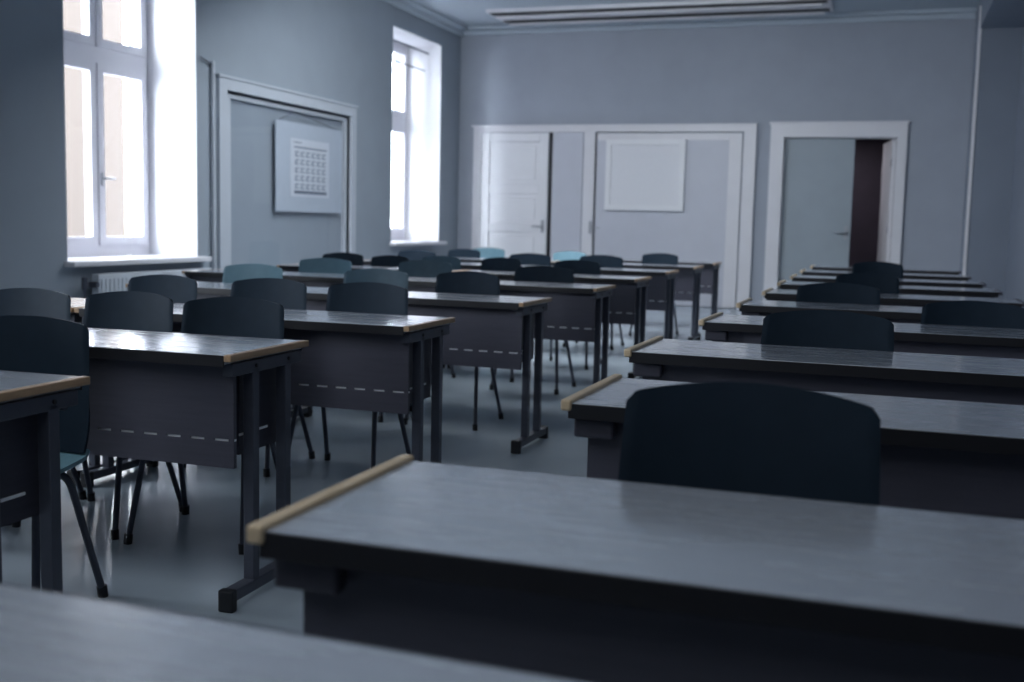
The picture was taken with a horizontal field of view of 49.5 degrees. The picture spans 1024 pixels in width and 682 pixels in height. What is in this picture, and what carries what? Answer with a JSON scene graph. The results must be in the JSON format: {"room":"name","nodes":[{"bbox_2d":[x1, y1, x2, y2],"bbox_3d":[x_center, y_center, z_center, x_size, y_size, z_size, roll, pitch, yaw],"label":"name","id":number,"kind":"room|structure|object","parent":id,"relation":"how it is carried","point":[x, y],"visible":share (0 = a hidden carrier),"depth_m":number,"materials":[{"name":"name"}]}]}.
{"room":"classroom","nodes":[
{"label":"classroom","id":0,"kind":"room"},
{"bbox_2d":[0,0,460,323],"bbox_3d":[-3.997,-1.870,8.548,0.750,4.000,18.300,3,6,18],"label":"wall","id":1,"kind":"structure","parent":0,"point":[337,50],"depth_m":11.42,"materials":[{"name":"paint"}]},
{"bbox_2d":[62,0,211,266],"bbox_3d":[-3.483,-2.149,9.688,0.730,2.926,1.910,3,6,18],"label":"window","id":2,"kind":"structure","parent":1,"relation":"in","point":[161,63],"depth_m":10.43,"materials":[{"name":"paint"}]},
{"bbox_2d":[81,268,211,297],"bbox_3d":[-3.190,-0.275,9.798,0.158,0.680,1.803,3,6,18],"label":"radiator","id":3,"kind":"object","parent":1,"relation":"attached to","point":[106,282],"visible":0.23,"depth_m":9.26,"materials":[{"name":"metal"}]},
{"bbox_2d":[200,56,215,268],"bbox_3d":[-2.908,-1.421,10.618,0.050,2.517,0.221,3,6,18],"label":"pipe","id":4,"kind":"object","parent":1,"relation":"attached to","point":[213,146],"visible":0.72,"depth_m":10.66,"materials":[{"name":"grey metal"}]},
{"bbox_2d":[215,73,358,268],"bbox_3d":[-2.414,-1.467,12.198,0.120,2.495,2.960,3,6,18],"label":"trim","id":5,"kind":"structure","parent":1,"relation":"attached to","point":[224,83],"depth_m":11.18,"materials":[{"name":"grey paint"}]},
{"bbox_2d":[228,94,346,265],"bbox_3d":[-2.442,-1.400,12.224,0.042,2.315,2.620,3,6,18],"label":"door","id":6,"kind":"structure","parent":1,"relation":"in","point":[230,96],"depth_m":12.30,"materials":[{"name":"wood"},{"name":"grey gloss paint"}]},
{"bbox_2d":[275,111,342,212],"bbox_3d":[-2.269,-2.001,12.530,0.016,1.093,1.520,3,6,18],"label":"poster","id":7,"kind":"object","parent":6,"relation":"hanging from","point":[308,158],"visible":1,"depth_m":12.45,"materials":[{"name":"paper"}]},
{"bbox_2d":[390,26,446,245],"bbox_3d":[-1.544,-2.759,15.381,0.730,2.836,1.780,3,6,18],"label":"window","id":8,"kind":"structure","parent":1,"relation":"in","point":[417,122],"depth_m":16.09,"materials":[{"name":"paint"}]},
{"bbox_2d":[393,39,428,71],"bbox_3d":[-1.492,-3.935,15.215,0.085,0.264,1.626,3,6,18],"label":"curtain rod","id":9,"kind":"object","parent":8,"relation":"attached to","point":[396,41],"visible":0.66,"depth_m":15.40,"materials":[{"name":"metal"}]},
{"bbox_2d":[381,0,470,36],"bbox_3d":[-3.571,-3.754,8.057,0.160,0.130,18.000,3,6,18],"label":"trim","id":10,"kind":"structure","parent":1,"relation":"attached to","point":[412,7],"depth_m":15.22,"materials":[{"name":"paint"}]},
{"bbox_2d":[1,306,740,632],"bbox_3d":[0.378,0.297,8.494,7.830,0.100,20.600,3,6,18],"label":"floor","id":11,"kind":"structure","parent":0,"point":[174,561],"depth_m":4.74,"materials":[{"name":"grey plastic"}]},
{"bbox_2d":[0,288,86,524],"bbox_3d":[-1.984,0.225,4.274,0.486,0.838,0.442,3,6,17],"label":"chair","id":12,"kind":"object","parent":11,"relation":"on","point":[13,301],"visible":0.21,"depth_m":4.42,"materials":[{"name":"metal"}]},
{"bbox_2d":[0,370,89,592],"bbox_3d":[-1.794,0.438,2.706,1.494,0.751,0.475,3,6,17],"label":"school desk","id":13,"kind":"object","parent":11,"relation":"on","point":[30,403],"visible":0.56,"depth_m":2.56,"materials":[{"name":"grey laminate"}]},
{"bbox_2d":[0,315,108,597],"bbox_3d":[-1.452,0.363,3.088,0.486,0.838,0.442,2,6,4],"label":"chair","id":14,"kind":"object","parent":11,"relation":"on","point":[32,344],"visible":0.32,"depth_m":3.22,"materials":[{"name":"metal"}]},
{"bbox_2d":[12,291,181,539],"bbox_3d":[-1.525,0.248,4.120,0.453,0.845,0.442,3,6,17],"label":"chair","id":15,"kind":"object","parent":11,"relation":"on","point":[122,310],"visible":0.23,"depth_m":4.27,"materials":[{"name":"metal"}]},
{"bbox_2d":[67,298,129,485],"bbox_3d":[-2.441,0.173,5.046,1.494,0.751,0.475,3,6,18],"label":"school desk","id":16,"kind":"object","parent":11,"relation":"on","point":[94,460],"visible":0.08,"depth_m":4.75,"materials":[{"name":"laminate"}]},
{"bbox_2d":[128,274,196,303],"bbox_3d":[-1.771,0.114,5.304,0.453,0.848,0.442,3,6,18],"label":"chair","id":17,"kind":"object","parent":11,"relation":"on","point":[180,289],"visible":0.13,"depth_m":5.45,"materials":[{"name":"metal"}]},
{"bbox_2d":[86,328,308,612],"bbox_3d":[-1.434,0.352,3.594,1.494,0.751,0.475,3,6,17],"label":"school desk","id":18,"kind":"object","parent":11,"relation":"on","point":[183,398],"visible":0.68,"depth_m":3.28,"materials":[{"name":"laminate"}]},
{"bbox_2d":[123,297,283,554],"bbox_3d":[-1.072,0.275,3.969,0.458,0.843,0.442,3,6,11],"label":"chair","id":19,"kind":"object","parent":11,"relation":"on","point":[222,316],"visible":0.18,"depth_m":4.12,"materials":[{"name":"plastic"},{"name":"steel"},{"name":"black rubber"}]},
{"bbox_2d":[125,282,298,415],"bbox_3d":[-1.686,0.056,6.305,0.837,0.751,0.475,3,6,19],"label":"school desk","id":20,"kind":"object","parent":11,"relation":"on","point":[204,289],"visible":0.04,"depth_m":6.05,"materials":[{"name":"laminate"}]},
{"bbox_2d":[184,278,314,476],"bbox_3d":[-1.212,0.144,5.117,0.464,0.853,0.442,3,6,18],"label":"chair","id":21,"kind":"object","parent":11,"relation":"on","point":[290,294],"visible":0.19,"depth_m":5.25,"materials":[{"name":"plastic"},{"name":"steel"},{"name":"black rubber"}]},
{"bbox_2d":[222,264,282,282],"bbox_3d":[-1.678,-0.042,6.785,0.486,0.848,0.442,3,6,19],"label":"chair","id":22,"kind":"object","parent":11,"relation":"on","point":[231,273],"visible":0.12,"depth_m":6.95,"materials":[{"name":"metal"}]},
{"bbox_2d":[182,269,343,287],"bbox_3d":[-1.531,-0.096,7.764,1.494,0.751,0.475,3,6,19],"label":"school desk","id":23,"kind":"object","parent":11,"relation":"on","point":[326,280],"visible":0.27,"depth_m":7.61,"materials":[{"name":"laminate"}]},
{"bbox_2d":[74,303,454,487],"bbox_3d":[-1.016,0.257,4.570,1.494,0.751,0.475,3,6,18],"label":"school desk","id":24,"kind":"object","parent":11,"relation":"on","point":[351,360],"visible":0.47,"depth_m":4.25,"materials":[{"name":"laminate"}]},
{"bbox_2d":[0,582,586,681],"bbox_3d":[-0.111,0.675,0.815,1.466,0.758,0.481,4,6,20],"label":"school desk","id":25,"kind":"object","parent":11,"relation":"on","point":[46,636],"visible":1,"depth_m":0.99,"materials":[{"name":"laminate"}]},
{"bbox_2d":[298,258,351,273],"bbox_3d":[-1.471,-0.189,8.232,0.508,0.843,0.442,3,6,19],"label":"chair","id":26,"kind":"object","parent":11,"relation":"on","point":[313,265],"visible":0.12,"depth_m":8.39,"materials":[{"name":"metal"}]},
{"bbox_2d":[322,252,363,265],"bbox_3d":[-1.559,-0.346,9.678,0.464,0.843,0.442,3,6,19],"label":"chair","id":27,"kind":"object","parent":11,"relation":"on","point":[355,259],"visible":0.09,"depth_m":9.81,"materials":[{"name":"plastic"}]},
{"bbox_2d":[291,282,410,468],"bbox_3d":[-0.724,0.173,4.954,0.464,0.853,0.442,3,6,18],"label":"chair","id":28,"kind":"object","parent":11,"relation":"on","point":[357,297],"visible":0.2,"depth_m":5.10,"materials":[{"name":"plastic"},{"name":"steel"},{"name":"black rubber"}]},
{"bbox_2d":[311,268,411,421],"bbox_3d":[-0.878,0.007,6.502,0.486,0.848,0.442,3,6,19],"label":"chair","id":29,"kind":"object","parent":11,"relation":"on","point":[387,276],"visible":0.12,"depth_m":6.65,"materials":[{"name":"plastic"},{"name":"steel"},{"name":"black rubber"}]},
{"bbox_2d":[277,264,461,367],"bbox_3d":[-1.139,-0.224,9.040,1.494,0.751,0.475,3,6,19],"label":"school desk","id":30,"kind":"object","parent":11,"relation":"on","point":[289,267],"visible":0.08,"depth_m":9.00,"materials":[{"name":"laminate"}]},
{"bbox_2d":[370,255,408,266],"bbox_3d":[-1.126,-0.314,9.525,0.420,0.833,0.442,3,6,19],"label":"chair","id":31,"kind":"object","parent":11,"relation":"on","point":[384,260],"visible":0.11,"depth_m":9.69,"materials":[{"name":"plastic"}]},
{"bbox_2d":[398,250,435,260],"bbox_3d":[-1.022,-0.475,11.008,0.475,0.843,0.442,3,6,19],"label":"chair","id":32,"kind":"object","parent":11,"relation":"on","point":[412,255],"visible":0.08,"depth_m":11.16,"materials":[{"name":"plastic"}]},
{"bbox_2d":[291,287,551,453],"bbox_3d":[-0.576,0.124,5.906,1.494,0.751,0.475,3,6,19],"label":"school desk","id":33,"kind":"object","parent":11,"relation":"on","point":[488,331],"visible":0.53,"depth_m":5.58,"materials":[{"name":"laminate"}]},
{"bbox_2d":[363,259,480,269],"bbox_3d":[-0.725,-0.361,10.413,1.494,0.751,0.475,3,6,19],"label":"school desk","id":34,"kind":"object","parent":11,"relation":"on","point":[464,266],"visible":0.02,"depth_m":10.07,"materials":[{"name":"laminate"}]},
{"bbox_2d":[398,260,455,377],"bbox_3d":[-0.699,-0.147,7.959,0.486,0.853,0.442,3,6,19],"label":"chair","id":35,"kind":"object","parent":11,"relation":"on","point":[415,268],"visible":0.17,"depth_m":8.11,"materials":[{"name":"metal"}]},
{"bbox_2d":[421,256,460,269],"bbox_3d":[-0.674,-0.292,9.365,0.420,0.843,0.442,3,6,19],"label":"chair","id":36,"kind":"object","parent":11,"relation":"on","point":[455,262],"visible":0.09,"depth_m":9.49,"materials":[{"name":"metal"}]},
{"bbox_2d":[403,271,502,430],"bbox_3d":[-0.323,0.038,6.305,0.453,0.853,0.442,3,6,19],"label":"chair","id":37,"kind":"object","parent":11,"relation":"on","point":[459,282],"visible":0.23,"depth_m":6.44,"materials":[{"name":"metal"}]},
{"bbox_2d":[448,249,479,257],"bbox_3d":[-0.601,-0.600,12.310,0.442,0.833,0.442,3,6,19],"label":"chair","id":38,"kind":"object","parent":11,"relation":"on","point":[466,253],"visible":0.16,"depth_m":12.46,"materials":[{"name":"plastic"}]},
{"bbox_2d":[472,248,504,257],"bbox_3d":[-0.362,-0.724,13.569,0.508,0.823,0.442,3,6,18],"label":"chair","id":39,"kind":"object","parent":11,"relation":"on","point":[484,252],"visible":0.15,"depth_m":13.71,"materials":[{"name":"plastic"}]},
{"bbox_2d":[481,257,521,271],"bbox_3d":[-0.156,-0.263,9.181,0.408,0.848,0.442,3,6,19],"label":"chair","id":40,"kind":"object","parent":11,"relation":"on","point":[496,263],"visible":0.14,"depth_m":9.34,"materials":[{"name":"plastic"}]},
{"bbox_2d":[455,257,552,262],"bbox_3d":[-0.280,-0.490,11.714,1.494,0.751,0.475,3,6,19],"label":"school desk","id":41,"kind":"object","parent":11,"relation":"on","point":[463,260],"visible":0.04,"depth_m":11.49,"materials":[{"name":"laminate"}]},
{"bbox_2d":[408,277,615,383],"bbox_3d":[-0.114,-0.011,7.263,1.494,0.751,0.475,3,6,19],"label":"school desk","id":42,"kind":"object","parent":11,"relation":"on","point":[574,312],"visible":0.43,"depth_m":6.92,"materials":[{"name":"laminate"}]},
{"bbox_2d":[509,253,552,340],"bbox_3d":[0.108,-0.410,10.608,0.486,0.848,0.442,3,6,19],"label":"chair","id":43,"kind":"object","parent":11,"relation":"on","point":[525,258],"visible":0.2,"depth_m":10.75,"materials":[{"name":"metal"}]},
{"bbox_2d":[489,266,575,394],"bbox_3d":[0.158,-0.091,7.656,0.497,0.843,0.442,3,6,19],"label":"chair","id":44,"kind":"object","parent":11,"relation":"on","point":[551,274],"visible":0.16,"depth_m":7.79,"materials":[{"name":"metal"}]},
{"bbox_2d":[447,270,651,378],"bbox_3d":[0.278,-0.138,8.539,1.494,0.751,0.475,3,6,19],"label":"school desk","id":45,"kind":"object","parent":11,"relation":"on","point":[627,299],"visible":0.27,"depth_m":8.17,"materials":[{"name":"laminate"}]},
{"bbox_2d":[553,251,586,260],"bbox_3d":[0.561,-0.536,11.910,0.430,0.843,0.442,3,6,19],"label":"chair","id":46,"kind":"object","parent":11,"relation":"on","point":[565,255],"visible":0.09,"depth_m":12.07,"materials":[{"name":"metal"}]},
{"bbox_2d":[549,260,601,369],"bbox_3d":[0.465,-0.226,8.961,0.453,0.848,0.442,3,6,19],"label":"chair","id":47,"kind":"object","parent":11,"relation":"on","point":[578,266],"visible":0.16,"depth_m":9.10,"materials":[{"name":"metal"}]},
{"bbox_2d":[562,255,623,349],"bbox_3d":[0.776,-0.372,10.371,0.486,0.853,0.442,3,6,19],"label":"chair","id":48,"kind":"object","parent":11,"relation":"on","point":[606,261],"visible":0.13,"depth_m":10.49,"materials":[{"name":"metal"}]},
{"bbox_2d":[521,265,678,338],"bbox_3d":[0.692,-0.275,9.912,1.494,0.751,0.475,3,6,19],"label":"school desk","id":49,"kind":"object","parent":11,"relation":"on","point":[661,288],"visible":0.3,"depth_m":9.54,"materials":[{"name":"laminate"}]},
{"bbox_2d":[551,261,703,339],"bbox_3d":[1.141,-0.405,11.225,1.494,0.751,0.475,3,6,19],"label":"school desk","id":50,"kind":"object","parent":11,"relation":"on","point":[687,282],"visible":0.41,"depth_m":10.87,"materials":[{"name":"laminate"}]},
{"bbox_2d":[247,454,1023,681],"bbox_3d":[0.431,0.623,1.416,1.466,0.758,0.481,3,6,18],"label":"school desk","id":51,"kind":"object","parent":11,"relation":"on","point":[587,579],"visible":0.98,"depth_m":1.34,"materials":[{"name":"grey laminate"}]},
{"bbox_2d":[629,253,677,335],"bbox_3d":[1.496,-0.485,11.588,0.442,0.853,0.442,3,6,19],"label":"chair","id":52,"kind":"object","parent":11,"relation":"on","point":[653,258],"visible":0.16,"depth_m":11.73,"materials":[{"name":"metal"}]},
{"bbox_2d":[623,259,720,314],"bbox_3d":[1.548,-0.526,12.447,1.494,0.751,0.475,3,6,18],"label":"school desk","id":53,"kind":"object","parent":11,"relation":"on","point":[710,272],"visible":0.31,"depth_m":12.07,"materials":[{"name":"laminate"}]},
{"bbox_2d":[618,382,880,505],"bbox_3d":[0.318,0.529,1.675,0.464,0.888,0.442,3,6,18],"label":"chair","id":54,"kind":"object","parent":11,"relation":"on","point":[744,437],"visible":0.34,"depth_m":1.82,"materials":[{"name":"plastic"},{"name":"steel"},{"name":"black rubber"}]},
{"bbox_2d":[561,374,1023,519],"bbox_3d":[0.868,0.523,2.447,1.466,0.758,0.481,3,6,19],"label":"school desk","id":55,"kind":"object","parent":11,"relation":"on","point":[960,457],"visible":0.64,"depth_m":2.25,"materials":[{"name":"laminate"}]},
{"bbox_2d":[624,336,1023,404],"bbox_3d":[1.108,0.421,3.452,1.466,0.758,0.481,3,6,20],"label":"school desk","id":56,"kind":"object","parent":11,"relation":"on","point":[867,372],"visible":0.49,"depth_m":3.31,"materials":[{"name":"laminate"}]},
{"bbox_2d":[761,310,893,351],"bbox_3d":[1.017,0.342,3.700,0.497,0.863,0.442,3,6,20],"label":"chair","id":57,"kind":"object","parent":11,"relation":"on","point":[804,328],"visible":0.12,"depth_m":3.85,"materials":[{"name":"plastic"},{"name":"steel"},{"name":"black rubber"}]},
{"bbox_2d":[736,298,921,323],"bbox_3d":[1.897,0.204,5.654,1.466,0.758,0.481,3,6,19],"label":"school desk","id":58,"kind":"object","parent":11,"relation":"on","point":[895,314],"visible":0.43,"depth_m":5.58,"materials":[{"name":"laminate"}]},
{"bbox_2d":[796,283,879,304],"bbox_3d":[1.710,0.125,5.925,0.497,0.853,0.442,3,6,19],"label":"chair","id":59,"kind":"object","parent":11,"relation":"on","point":[843,293],"visible":0.12,"depth_m":6.07,"materials":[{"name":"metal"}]},
{"bbox_2d":[699,312,1023,358],"bbox_3d":[1.530,0.309,4.587,1.466,0.758,0.481,4,6,20],"label":"school desk","id":60,"kind":"object","parent":11,"relation":"on","point":[718,327],"visible":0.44,"depth_m":4.35,"materials":[{"name":"laminate"}]},
{"bbox_2d":[835,272,898,293],"bbox_3d":[2.202,0.014,6.967,0.442,0.873,0.442,3,6,18],"label":"chair","id":61,"kind":"object","parent":11,"relation":"on","point":[886,284],"visible":0.12,"depth_m":7.10,"materials":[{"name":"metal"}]},
{"bbox_2d":[852,261,902,278],"bbox_3d":[3.003,-0.211,9.197,0.464,0.883,0.442,3,6,18],"label":"chair","id":62,"kind":"object","parent":11,"relation":"on","point":[893,269],"visible":0.16,"depth_m":9.34,"materials":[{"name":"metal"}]},
{"bbox_2d":[800,269,971,280],"bbox_3d":[3.408,-0.253,10.246,1.466,0.758,0.481,3,6,18],"label":"school desk","id":63,"kind":"object","parent":11,"relation":"on","point":[804,271],"visible":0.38,"depth_m":10.04,"materials":[{"name":"laminate"}]},
{"bbox_2d":[810,265,961,274],"bbox_3d":[3.857,-0.384,11.566,1.466,0.758,0.481,3,6,18],"label":"school desk","id":64,"kind":"object","parent":11,"relation":"on","point":[826,268],"visible":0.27,"depth_m":11.36,"materials":[{"name":"laminate"}]},
{"bbox_2d":[790,274,985,287],"bbox_3d":[3.004,-0.128,8.996,1.466,0.758,0.481,3,6,18],"label":"school desk","id":65,"kind":"object","parent":11,"relation":"on","point":[799,278],"visible":0.23,"depth_m":8.73,"materials":[{"name":"laminate"}]},
{"bbox_2d":[777,280,1002,297],"bbox_3d":[2.635,-0.018,7.880,1.466,0.758,0.481,3,6,18],"label":"school desk","id":66,"kind":"object","parent":11,"relation":"on","point":[783,285],"visible":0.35,"depth_m":7.57,"materials":[{"name":"laminate"}]},
{"bbox_2d":[761,288,1023,306],"bbox_3d":[2.269,0.096,6.743,1.466,0.758,0.481,3,6,18],"label":"school desk","id":67,"kind":"object","parent":11,"relation":"on","point":[772,294],"visible":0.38,"depth_m":6.55,"materials":[{"name":"laminate"}]},
{"bbox_2d":[920,300,1023,328],"bbox_3d":[1.929,0.265,4.676,0.486,0.848,0.442,4,6,20],"label":"chair","id":68,"kind":"object","parent":11,"relation":"on","point":[964,312],"visible":0.19,"depth_m":4.83,"materials":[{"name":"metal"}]},
{"bbox_2d":[414,0,979,25],"bbox_3d":[-0.153,-3.686,7.060,8.770,0.100,18.300,3,6,18],"label":"ceiling","id":69,"kind":"structure","parent":0,"point":[466,12],"depth_m":14.50,"materials":[{"name":"paint"}]},
{"bbox_2d":[486,0,833,25],"bbox_3d":[1.906,-4.357,14.728,4.500,0.102,0.840,3,6,18],"label":"ceiling light","id":70,"kind":"object","parent":69,"relation":"attached to","point":[695,9],"visible":1,"depth_m":14.61,"materials":[{"name":"white paint"}]},
{"bbox_2d":[457,12,976,308],"bbox_3d":[2.927,-2.468,15.618,7.820,4.000,0.180,3,6,18],"label":"wall","id":71,"kind":"structure","parent":0,"point":[920,73],"depth_m":15.29,"materials":[{"name":"paint"}]},
{"bbox_2d":[480,133,548,257],"bbox_3d":[0.013,-1.856,16.515,1.040,2.440,0.109,3,6,18],"label":"door","id":72,"kind":"structure","parent":71,"relation":"in","point":[514,166],"depth_m":16.49,"materials":[{"name":"paint"}]},
{"bbox_2d":[547,132,552,255],"bbox_3d":[0.550,-1.835,16.387,0.050,2.450,0.011,3,6,18],"label":"trim","id":73,"kind":"structure","parent":71,"relation":"attached to","point":[551,133],"depth_m":16.34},
{"bbox_2d":[550,132,583,260],"bbox_3d":[0.795,-1.820,16.301,0.460,2.450,0.019,3,6,18],"label":"wall panel","id":74,"kind":"object","parent":71,"relation":"attached to","point":[567,162],"depth_m":16.25,"materials":[{"name":"paint"}]},
{"bbox_2d":[471,123,757,308],"bbox_3d":[1.361,-1.831,16.081,4.190,2.565,0.070,3,6,18],"label":"trim","id":75,"kind":"structure","parent":71,"relation":"attached to","point":[749,129],"depth_m":15.93,"materials":[{"name":"white paint"}]},
{"bbox_2d":[589,133,742,307],"bbox_3d":[2.138,-1.731,15.805,2.152,2.440,0.109,3,6,18],"label":"door","id":76,"kind":"structure","parent":71,"relation":"in","point":[707,229],"depth_m":15.67,"materials":[{"name":"paint"}]},
{"bbox_2d":[604,139,685,210],"bbox_3d":[1.891,-2.362,15.821,1.140,1.000,0.060,3,6,18],"label":"framed board","id":77,"kind":"object","parent":76,"relation":"attached to","point":[640,174],"visible":1,"depth_m":15.81,"materials":[{"name":"paint"}]},
{"bbox_2d":[464,7,976,35],"bbox_3d":[2.614,-4.399,15.353,7.060,0.120,0.160,3,6,18],"label":"trim","id":78,"kind":"structure","parent":71,"relation":"attached to","point":[944,13],"depth_m":15.18,"materials":[{"name":"paint"}]},
{"bbox_2d":[778,139,854,288],"bbox_3d":[4.165,-1.583,15.242,0.920,2.355,0.110,3,6,18],"label":"door","id":79,"kind":"structure","parent":71,"relation":"in","point":[818,173],"depth_m":15.22,"materials":[{"name":"grey paint"}]},
{"bbox_2d":[763,121,909,299],"bbox_3d":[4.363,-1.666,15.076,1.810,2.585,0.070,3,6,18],"label":"trim","id":80,"kind":"structure","parent":71,"relation":"attached to","point":[779,130],"depth_m":15.03,"materials":[{"name":"white paint"}]},
{"bbox_2d":[877,139,895,261],"bbox_3d":[5.185,-1.583,15.463,0.055,2.355,0.912,2,6,11],"label":"door","id":81,"kind":"structure","parent":71,"relation":"in","point":[889,148],"depth_m":15.25,"materials":[{"name":"white paint"}]},
{"bbox_2d":[849,139,896,266],"bbox_3d":[4.901,-1.851,16.386,2.200,2.700,2.420,3,6,18],"label":"wall","id":82,"kind":"structure","parent":0,"point":[868,159],"depth_m":17.32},
{"bbox_2d":[959,0,1023,307],"bbox_3d":[3.384,-1.422,5.922,0.700,4.000,18.000,3,6,18],"label":"wall","id":83,"kind":"structure","parent":0,"point":[995,251],"depth_m":13.49,"materials":[{"name":"paint"}]},
{"bbox_2d":[962,6,981,274],"bbox_3d":[5.638,-2.130,13.644,0.040,3.870,0.045,3,6,18],"label":"trim","id":84,"kind":"structure","parent":83,"relation":"attached to","point":[979,28],"depth_m":13.60,"materials":[{"name":"white paint"}]},
{"label":"outside","id":85,"kind":"structure","parent":0,"visible":0},
{"bbox_3d":[-25.390,0.493,29.905,53.030,0.200,80.000,3,6,18],"label":"ground","id":86,"kind":"structure","parent":85,"visible":0},
{"bbox_2d":[63,0,125,256],"bbox_3d":[-14.456,-10.823,14.804,6.050,26.000,20.660,3,6,18],"label":"building","id":87,"kind":"structure","parent":86,"relation":"on","point":[112,10],"depth_m":23.59,"materials":[{"name":"white"}]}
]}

